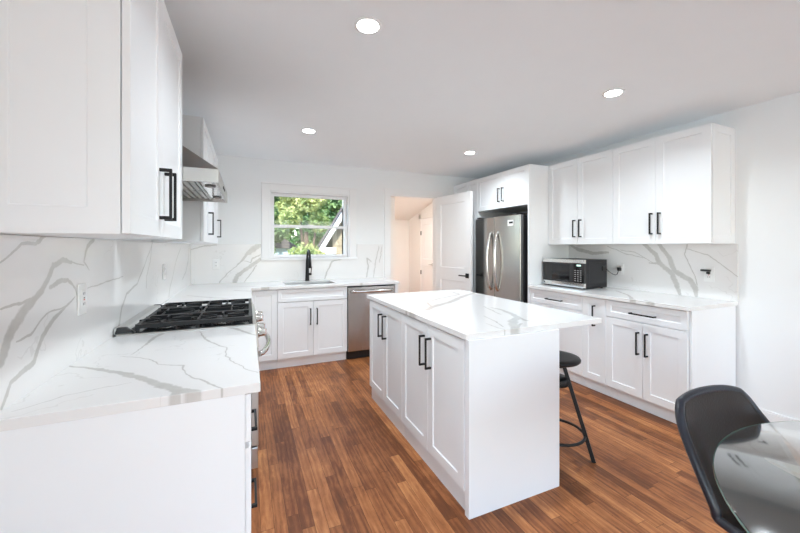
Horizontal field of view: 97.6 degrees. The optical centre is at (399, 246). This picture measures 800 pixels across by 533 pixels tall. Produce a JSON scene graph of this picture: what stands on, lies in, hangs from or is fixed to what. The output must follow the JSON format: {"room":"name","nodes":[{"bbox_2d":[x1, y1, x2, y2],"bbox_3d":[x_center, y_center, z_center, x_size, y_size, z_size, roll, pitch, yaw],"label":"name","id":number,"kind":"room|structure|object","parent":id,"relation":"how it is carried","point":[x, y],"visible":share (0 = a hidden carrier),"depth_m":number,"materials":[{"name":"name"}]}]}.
{"room":"kitchen","nodes":[
{"label":"kitchen","id":0,"kind":"room"},
{"bbox_2d":[2,234,189,336],"bbox_3d":[-0.702,0.131,-0.057,0.120,2.437,8.856,0,0,-24],"label":"wall","id":1,"kind":"structure","parent":0,"point":[144,240],"depth_m":1.90,"materials":[{"name":"white paint"}]},
{"bbox_2d":[0,0,181,239],"bbox_3d":[-1.023,-0.486,1.275,0.354,0.904,0.828,0,0,-24],"label":"upper cabinet","id":2,"kind":"object","parent":1,"relation":"attached to","point":[91,90],"visible":1,"depth_m":0.91,"materials":[{"name":"white paint"}]},
{"bbox_2d":[0,234,190,411],"bbox_3d":[-1.718,0.201,2.439,0.012,0.466,3.465,0,0,-24],"label":"backsplash","id":3,"kind":"structure","parent":1,"relation":"attached to","point":[42,333],"depth_m":1.25,"materials":[{"name":"stone"}]},
{"bbox_2d":[77,283,86,315],"bbox_3d":[-1.238,0.204,1.367,0.010,0.120,0.074,0,0,-24],"label":"wall outlet","id":4,"kind":"object","parent":3,"relation":"attached to","point":[81,288],"visible":1,"depth_m":1.35,"materials":[{"name":"white plastic"}]},
{"bbox_2d":[81,290,85,307],"bbox_3d":[-1.236,0.204,1.368,0.003,0.068,0.034,0,0,-24],"label":"receptacle","id":5,"kind":"object","parent":4,"relation":"attached to","point":[83,292],"depth_m":1.36,"materials":[{"name":"white plastic"}]},
{"bbox_2d":[163,264,165,279],"bbox_3d":[-1.827,0.194,2.716,0.010,0.120,0.074,0,0,-24],"label":"wall outlet","id":6,"kind":"object","parent":3,"relation":"attached to","point":[164,265],"visible":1,"depth_m":2.70,"materials":[{"name":"white plastic"}]},
{"bbox_2d":[152,115,213,241],"bbox_3d":[-1.631,-0.486,2.669,0.353,0.904,0.398,0,0,-24],"label":"upper cabinet","id":7,"kind":"object","parent":1,"relation":"attached to","point":[195,134],"visible":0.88,"depth_m":2.52,"materials":[{"name":"white paint"}]},
{"bbox_2d":[168,135,220,242],"bbox_3d":[-1.907,-0.486,3.303,0.353,0.904,0.978,0,0,-24],"label":"upper cabinet","id":8,"kind":"object","parent":1,"relation":"attached to","point":[213,206],"visible":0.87,"depth_m":3.29,"materials":[{"name":"white paint"}]},
{"bbox_2d":[182,145,226,202],"bbox_3d":[-1.310,-0.706,2.096,0.463,0.762,0.887,0,0,-24],"label":"range hood","id":9,"kind":"object","parent":1,"relation":"attached to","point":[202,181],"visible":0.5,"depth_m":1.86,"materials":[{"name":"metal"}]},
{"bbox_2d":[190,154,475,289],"bbox_3d":[-0.534,0.131,4.912,4.401,2.437,0.120,0,0,-24],"label":"wall","id":10,"kind":"structure","parent":0,"point":[240,217],"depth_m":4.54,"materials":[{"name":"white paint"}]},
{"bbox_2d":[191,244,382,283],"bbox_3d":[-1.322,0.201,4.495,2.357,0.466,0.012,0,0,-24],"label":"backsplash","id":11,"kind":"structure","parent":10,"relation":"attached to","point":[238,263],"depth_m":4.32,"materials":[{"name":"stone"}]},
{"bbox_2d":[261,182,356,260],"bbox_3d":[-1.172,-0.314,4.606,1.225,0.970,0.150,0,0,-24],"label":"window","id":12,"kind":"structure","parent":10,"relation":"in","point":[269,189],"depth_m":4.57,"materials":[{"name":"white paint"}]},
{"bbox_2d":[384,188,441,290],"bbox_3d":[0.186,0.259,5.217,0.946,2.184,0.138,0,0,-24],"label":"trim","id":13,"kind":"structure","parent":10,"relation":"attached to","point":[388,192],"depth_m":5.04,"materials":[{"name":"white paint"}]},
{"bbox_2d":[436,191,472,291],"bbox_3d":[0.755,0.298,4.999,0.150,2.078,0.764,0,0,-32],"label":"door","id":14,"kind":"structure","parent":10,"relation":"in","point":[454,212],"depth_m":4.94,"materials":[{"name":"white paint"}]},
{"bbox_2d":[342,197,394,279],"bbox_3d":[-0.832,0.099,6.934,0.420,2.500,3.824,0,0,-24],"label":"wall","id":15,"kind":"structure","parent":0,"point":[392,198],"depth_m":5.74,"materials":[{"name":"white paint"}]},
{"bbox_2d":[342,208,408,292],"bbox_3d":[-0.555,0.199,9.062,1.890,2.300,0.145,0,0,-24],"label":"wall","id":16,"kind":"structure","parent":0,"point":[401,226],"depth_m":9.25,"materials":[{"name":"white paint"}]},
{"bbox_2d":[395,197,431,219],"bbox_3d":[-0.012,-0.916,7.292,2.310,0.470,3.824,0,0,-24],"label":"ceiling","id":17,"kind":"structure","parent":0,"point":[405,208],"depth_m":8.32,"materials":[{"name":"white paint"}]},
{"bbox_2d":[409,203,431,291],"bbox_3d":[1.001,0.099,7.734,0.100,2.500,3.824,0,0,-24],"label":"wall","id":18,"kind":"structure","parent":0,"point":[414,221],"depth_m":9.04,"materials":[{"name":"white paint"}]},
{"bbox_2d":[419,213,432,291],"bbox_3d":[0.644,0.278,8.344,0.093,2.142,0.864,0,0,-24],"label":"door","id":19,"kind":"structure","parent":18,"relation":"in","point":[425,222],"depth_m":8.44,"materials":[{"name":"white paint"}]},
{"bbox_2d":[164,0,799,178],"bbox_3d":[1.260,-1.163,0.799,4.401,0.150,9.096,0,0,-24],"label":"ceiling","id":20,"kind":"structure","parent":0,"point":[511,83],"depth_m":2.16,"materials":[{"name":"paint"}]},
{"bbox_2d":[301,128,315,132],"bbox_3d":[-0.854,-1.084,3.282,0.140,0.008,0.140,0,0,-24],"label":"recessed light","id":21,"kind":"object","parent":20,"relation":"in","point":[305,130],"visible":1,"depth_m":3.26,"materials":[{"name":"white"}]},
{"bbox_2d":[354,16,381,33],"bbox_3d":[-0.157,-1.084,1.721,0.140,0.008,0.140,0,0,-24],"label":"recessed light","id":22,"kind":"object","parent":20,"relation":"in","point":[363,24],"visible":1,"depth_m":1.71,"materials":[{"name":"white paint"}]},
{"bbox_2d":[464,151,475,154],"bbox_3d":[0.808,-1.084,4.050,0.140,0.008,0.140,0,0,-24],"label":"recessed light","id":23,"kind":"object","parent":20,"relation":"in","point":[466,152],"visible":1,"depth_m":4.02,"materials":[{"name":"white"}]},
{"bbox_2d":[602,88,624,96],"bbox_3d":[1.506,-1.084,2.474,0.140,0.008,0.140,0,0,-24],"label":"recessed light","id":24,"kind":"object","parent":20,"relation":"in","point":[617,91],"visible":1,"depth_m":2.46,"materials":[{"name":"white"}]},
{"bbox_2d":[251,356,727,532],"bbox_3d":[0.607,1.409,2.610,5.000,0.120,13.100,0,0,-24],"label":"floor","id":25,"kind":"structure","parent":0,"point":[330,459],"depth_m":2.06,"materials":[{"name":"brown wood"}]},
{"bbox_2d":[0,394,244,532],"bbox_3d":[-0.766,0.907,0.992,0.599,0.884,0.008,0,0,-24],"label":"end panel","id":26,"kind":"object","parent":25,"relation":"on","point":[179,468],"visible":1,"depth_m":0.99,"materials":[{"name":"white paint"}]},
{"bbox_2d":[114,298,270,468],"bbox_3d":[-1.197,0.867,2.185,0.738,0.965,0.763,0,0,-24],"label":"gas range","id":27,"kind":"object","parent":25,"relation":"on","point":[158,318],"visible":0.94,"depth_m":1.96,"materials":[{"name":"metal"}]},
{"bbox_2d":[115,303,255,336],"bbox_3d":[-1.240,0.440,2.167,0.630,0.028,0.763,0,0,-24],"label":"cooktop","id":28,"kind":"object","parent":27,"relation":"in","point":[132,331],"depth_m":1.85,"materials":[{"name":"black metal"}]},
{"bbox_2d":[245,393,256,532],"bbox_3d":[-0.915,0.907,1.407,0.624,0.882,0.866,0,0,-24],"label":"base cabinet","id":29,"kind":"object","parent":25,"relation":"on","point":[248,506],"visible":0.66,"depth_m":1.12,"materials":[{"name":"white paint"}]},
{"bbox_2d":[0,325,259,431],"bbox_3d":[-0.920,0.450,1.400,0.645,0.030,0.890,0,0,-24],"label":"countertop","id":30,"kind":"structure","parent":29,"relation":"on","point":[123,374],"depth_m":1.16,"materials":[{"name":"stone"}]},
{"bbox_2d":[252,289,276,370],"bbox_3d":[-1.587,0.907,4.043,0.278,0.882,0.600,0,0,-24],"label":"base cabinet","id":31,"kind":"object","parent":25,"relation":"on","point":[265,301],"visible":0.6,"depth_m":3.80,"materials":[{"name":"white paint"}]},
{"bbox_2d":[277,286,346,367],"bbox_3d":[-1.092,0.910,4.237,0.779,0.875,0.639,0,0,-24],"label":"base cabinet","id":32,"kind":"object","parent":25,"relation":"on","point":[309,331],"visible":0.97,"depth_m":3.97,"materials":[{"name":"white paint"}]},
{"bbox_2d":[341,284,394,358],"bbox_3d":[-0.444,0.911,4.494,0.596,0.874,0.658,0,0,-24],"label":"dishwasher","id":33,"kind":"object","parent":25,"relation":"on","point":[358,304],"visible":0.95,"depth_m":4.19,"materials":[{"name":"metal"}]},
{"bbox_2d":[370,300,404,436],"bbox_3d":[0.133,0.907,2.911,0.649,0.882,0.708,0,0,-24],"label":"base cabinet","id":34,"kind":"object","parent":25,"relation":"on","point":[385,322],"visible":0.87,"depth_m":2.74,"materials":[{"name":"white paint"}]},
{"bbox_2d":[402,314,464,509],"bbox_3d":[0.429,0.907,2.231,0.649,0.882,0.770,0,0,-24],"label":"base cabinet","id":35,"kind":"object","parent":25,"relation":"on","point":[433,358],"visible":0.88,"depth_m":2.03,"materials":[{"name":"white paint"}]},
{"bbox_2d":[367,289,601,339],"bbox_3d":[0.463,0.450,2.651,0.982,0.030,1.570,0,0,-24],"label":"countertop","id":36,"kind":"structure","parent":35,"relation":"on","point":[466,315],"depth_m":2.28,"materials":[{"name":"stone"}]},
{"bbox_2d":[454,179,512,292],"bbox_3d":[1.238,0.205,5.267,0.622,2.286,0.618,0,0,-24],"label":"pantry cabinet","id":37,"kind":"object","parent":25,"relation":"on","point":[472,185],"visible":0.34,"depth_m":4.94,"materials":[{"name":"white paint"}]},
{"bbox_2d":[476,213,527,302],"bbox_3d":[1.468,0.479,4.521,0.753,1.740,0.857,0,0,-24],"label":"refrigerator","id":38,"kind":"object","parent":25,"relation":"on","point":[501,241],"visible":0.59,"depth_m":4.27,"materials":[{"name":"grey metal"}]},
{"bbox_2d":[465,329,558,519],"bbox_3d":[0.612,0.907,1.866,0.608,0.884,0.036,0,0,-24],"label":"end panel","id":39,"kind":"object","parent":25,"relation":"on","point":[512,381],"visible":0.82,"depth_m":1.83,"materials":[{"name":"white paint"}]},
{"bbox_2d":[528,164,568,303],"bbox_3d":[1.745,0.205,4.100,0.632,2.287,0.020,0,0,-24],"label":"end panel","id":40,"kind":"object","parent":25,"relation":"on","point":[539,248],"visible":0.29,"depth_m":4.02,"materials":[{"name":"white paint"}]},
{"bbox_2d":[530,288,586,386],"bbox_3d":[1.866,0.907,3.767,0.651,0.882,0.676,0,0,-24],"label":"base cabinet","id":41,"kind":"object","parent":25,"relation":"on","point":[570,338],"visible":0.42,"depth_m":3.50,"materials":[{"name":"white paint"}]},
{"bbox_2d":[559,350,595,462],"bbox_3d":[1.012,1.030,2.282,0.358,0.639,0.358,0,0,-24],"label":"bar stool","id":42,"kind":"object","parent":25,"relation":"on","point":[566,359],"visible":0.37,"depth_m":2.21,"materials":[{"name":"black metal"}]},
{"bbox_2d":[582,296,610,396],"bbox_3d":[2.049,0.907,3.347,0.651,0.882,0.238,0,0,-24],"label":"base cabinet","id":43,"kind":"object","parent":25,"relation":"on","point":[593,335],"visible":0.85,"depth_m":3.23,"materials":[{"name":"white paint"}]},
{"bbox_2d":[606,300,689,423],"bbox_3d":[2.224,0.907,2.947,0.651,0.882,0.630,0,0,-24],"label":"base cabinet","id":44,"kind":"object","parent":25,"relation":"on","point":[648,347],"visible":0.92,"depth_m":2.79,"materials":[{"name":"white paint"}]},
{"bbox_2d":[528,284,737,310],"bbox_3d":[2.057,0.450,3.360,0.652,0.030,1.580,0,0,-24],"label":"countertop","id":45,"kind":"structure","parent":44,"relation":"on","point":[678,302],"depth_m":2.99,"materials":[{"name":"stone"}]},
{"bbox_2d":[543,258,620,288],"bbox_3d":[1.957,0.284,3.805,0.435,0.300,0.626,0,0,-24],"label":"microwave oven","id":46,"kind":"object","parent":45,"relation":"on","point":[570,272],"visible":1,"depth_m":3.64,"materials":[{"name":"grey plastic"}]},
{"bbox_2d":[690,306,735,389],"bbox_3d":[2.382,0.907,2.661,0.590,0.884,0.016,0,0,-24],"label":"end panel","id":47,"kind":"object","parent":25,"relation":"on","point":[712,331],"visible":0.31,"depth_m":2.65,"materials":[{"name":"white paint"}]},
{"bbox_2d":[675,385,799,532],"bbox_3d":[1.238,0.941,1.095,0.478,0.825,0.516,0,0,-18],"label":"dining chair","id":48,"kind":"object","parent":25,"relation":"on","point":[764,497],"visible":0.86,"depth_m":1.25,"materials":[{"name":"black leather"}]},
{"bbox_2d":[713,421,799,532],"bbox_3d":[1.384,0.974,0.522,1.370,0.750,1.370,0,0,-24],"label":"glass dining table","id":49,"kind":"object","parent":25,"relation":"on","point":[778,443],"visible":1,"depth_m":1.06,"materials":[{"name":"glass"}]},
{"bbox_3d":[-1.623,0.907,3.049,0.639,0.882,1.135,0,0,-24],"label":"base cabinet","id":50,"kind":"object","parent":25,"relation":"on","visible":0},
{"bbox_2d":[162,277,399,306],"bbox_3d":[-0.980,0.450,3.677,2.356,0.030,1.788,0,0,-24],"label":"countertop","id":51,"kind":"structure","parent":50,"relation":"on","point":[219,291],"depth_m":3.82,"materials":[{"name":"stone"}]},
{"bbox_2d":[305,250,311,280],"bbox_3d":[-1.131,0.236,4.378,0.088,0.398,0.231,0,0,-24],"label":"kitchen faucet","id":52,"kind":"object","parent":51,"relation":"on","point":[308,260],"visible":1,"depth_m":4.43,"materials":[{"name":"black metal"}]},
{"bbox_2d":[284,283,334,302],"bbox_3d":[-1.098,0.557,4.229,0.594,0.183,0.394,0,0,-24],"label":"sink","id":53,"kind":"object","parent":51,"relation":"in","point":[310,283],"visible":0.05,"depth_m":4.32,"materials":[{"name":"metal"}]},
{"bbox_2d":[513,92,799,419],"bbox_3d":[3.222,0.131,1.655,0.120,2.437,8.856,0,0,-24],"label":"wall","id":54,"kind":"structure","parent":0,"point":[767,133],"depth_m":2.61,"materials":[{"name":"white paint"}]},
{"bbox_2d":[478,165,527,212],"bbox_3d":[1.534,-0.711,4.539,0.661,0.455,0.944,0,0,-24],"label":"upper cabinet","id":55,"kind":"object","parent":54,"relation":"attached to","point":[506,191],"visible":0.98,"depth_m":4.39,"materials":[{"name":"white paint"}]},
{"bbox_2d":[548,149,612,244],"bbox_3d":[2.021,-0.480,3.779,0.379,0.915,0.782,0,0,-24],"label":"upper cabinet","id":56,"kind":"object","parent":54,"relation":"attached to","point":[580,190],"visible":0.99,"depth_m":3.66,"materials":[{"name":"white paint"}]},
{"bbox_2d":[569,244,737,301],"bbox_3d":[2.350,0.206,3.487,0.012,0.456,1.580,0,0,-24],"label":"backsplash","id":57,"kind":"structure","parent":54,"relation":"attached to","point":[674,269],"depth_m":3.19,"materials":[{"name":"stone"}]},
{"bbox_2d":[617,263,623,274],"bbox_3d":[2.279,0.229,3.623,0.010,0.120,0.074,0,0,-24],"label":"wall outlet","id":58,"kind":"object","parent":57,"relation":"attached to","point":[621,265],"visible":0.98,"depth_m":3.61,"materials":[{"name":"white plastic"}]},
{"bbox_2d":[704,267,714,281],"bbox_3d":[2.582,0.234,2.927,0.010,0.120,0.074,0,0,-24],"label":"wall outlet","id":59,"kind":"object","parent":57,"relation":"attached to","point":[710,277],"visible":1,"depth_m":2.92,"materials":[{"name":"white plastic"}]},
{"bbox_2d":[700,269,710,273],"bbox_3d":[2.561,0.210,2.935,0.023,0.038,0.068,0,0,-24],"label":"plug adapter","id":60,"kind":"object","parent":59,"relation":"attached to","point":[708,270],"visible":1,"depth_m":2.92,"materials":[{"name":"black plastic"}]},
{"bbox_2d":[613,123,734,243],"bbox_3d":[2.334,-0.480,3.062,0.380,0.915,0.776,0,0,-24],"label":"upper cabinet","id":61,"kind":"object","parent":54,"relation":"attached to","point":[678,187],"visible":1,"depth_m":2.86,"materials":[{"name":"white paint"}]},
{"bbox_2d":[758,407,799,421],"bbox_3d":[3.797,1.284,0.173,0.017,0.130,5.680,0,0,-24],"label":"baseboard","id":62,"kind":"structure","parent":54,"relation":"attached to","point":[771,416],"depth_m":2.56,"materials":[{"name":"white paint"}]},
{"label":"outside","id":63,"kind":"structure","parent":0,"visible":0},
{"bbox_3d":[-6.978,2.099,23.498,34.000,0.300,31.344,0,0,-24],"label":"ground","id":64,"kind":"structure","parent":63,"visible":0},
{"bbox_2d":[274,196,284,253],"bbox_3d":[-3.657,-0.392,9.265,1.126,4.690,1.129,0,0,20],"label":"leafy tree","id":65,"kind":"object","parent":64,"relation":"on","point":[279,235],"visible":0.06,"depth_m":9.30,"materials":[{"name":"green plant"}]},
{"bbox_2d":[274,197,295,241],"bbox_3d":[-5.544,-1.097,13.167,3.658,6.097,3.322,0,0,-7],"label":"leafy tree","id":66,"kind":"object","parent":64,"relation":"on","point":[280,204],"visible":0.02,"depth_m":12.63,"materials":[{"name":"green plant"}]},
{"bbox_2d":[274,239,297,254],"bbox_3d":[-3.648,0.849,10.737,1.000,2.200,1.200,0,0,-24],"label":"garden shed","id":67,"kind":"object","parent":64,"relation":"on","point":[281,248],"visible":0.21,"depth_m":10.24,"materials":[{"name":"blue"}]},
{"bbox_2d":[278,197,330,254],"bbox_3d":[-2.269,-0.244,8.403,1.315,4.395,1.412,0,0,-24],"label":"leafy tree","id":68,"kind":"object","parent":64,"relation":"on","point":[297,207],"visible":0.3,"depth_m":8.24,"materials":[{"name":"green plant"}]},
{"bbox_2d":[287,199,341,250],"bbox_3d":[-4.674,-3.232,22.620,8.062,10.366,8.780,0,0,-24],"label":"leafy tree","id":69,"kind":"object","parent":64,"relation":"on","point":[335,206],"visible":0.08,"depth_m":19.79,"materials":[{"name":"green plant"}]},
{"bbox_2d":[317,207,341,253],"bbox_3d":[0.643,-1.231,13.580,5.740,6.360,6.420,0,0,6],"label":"neighbor house","id":70,"kind":"structure","parent":64,"relation":"on","point":[331,242],"depth_m":10.75,"materials":[{"name":"beige"}]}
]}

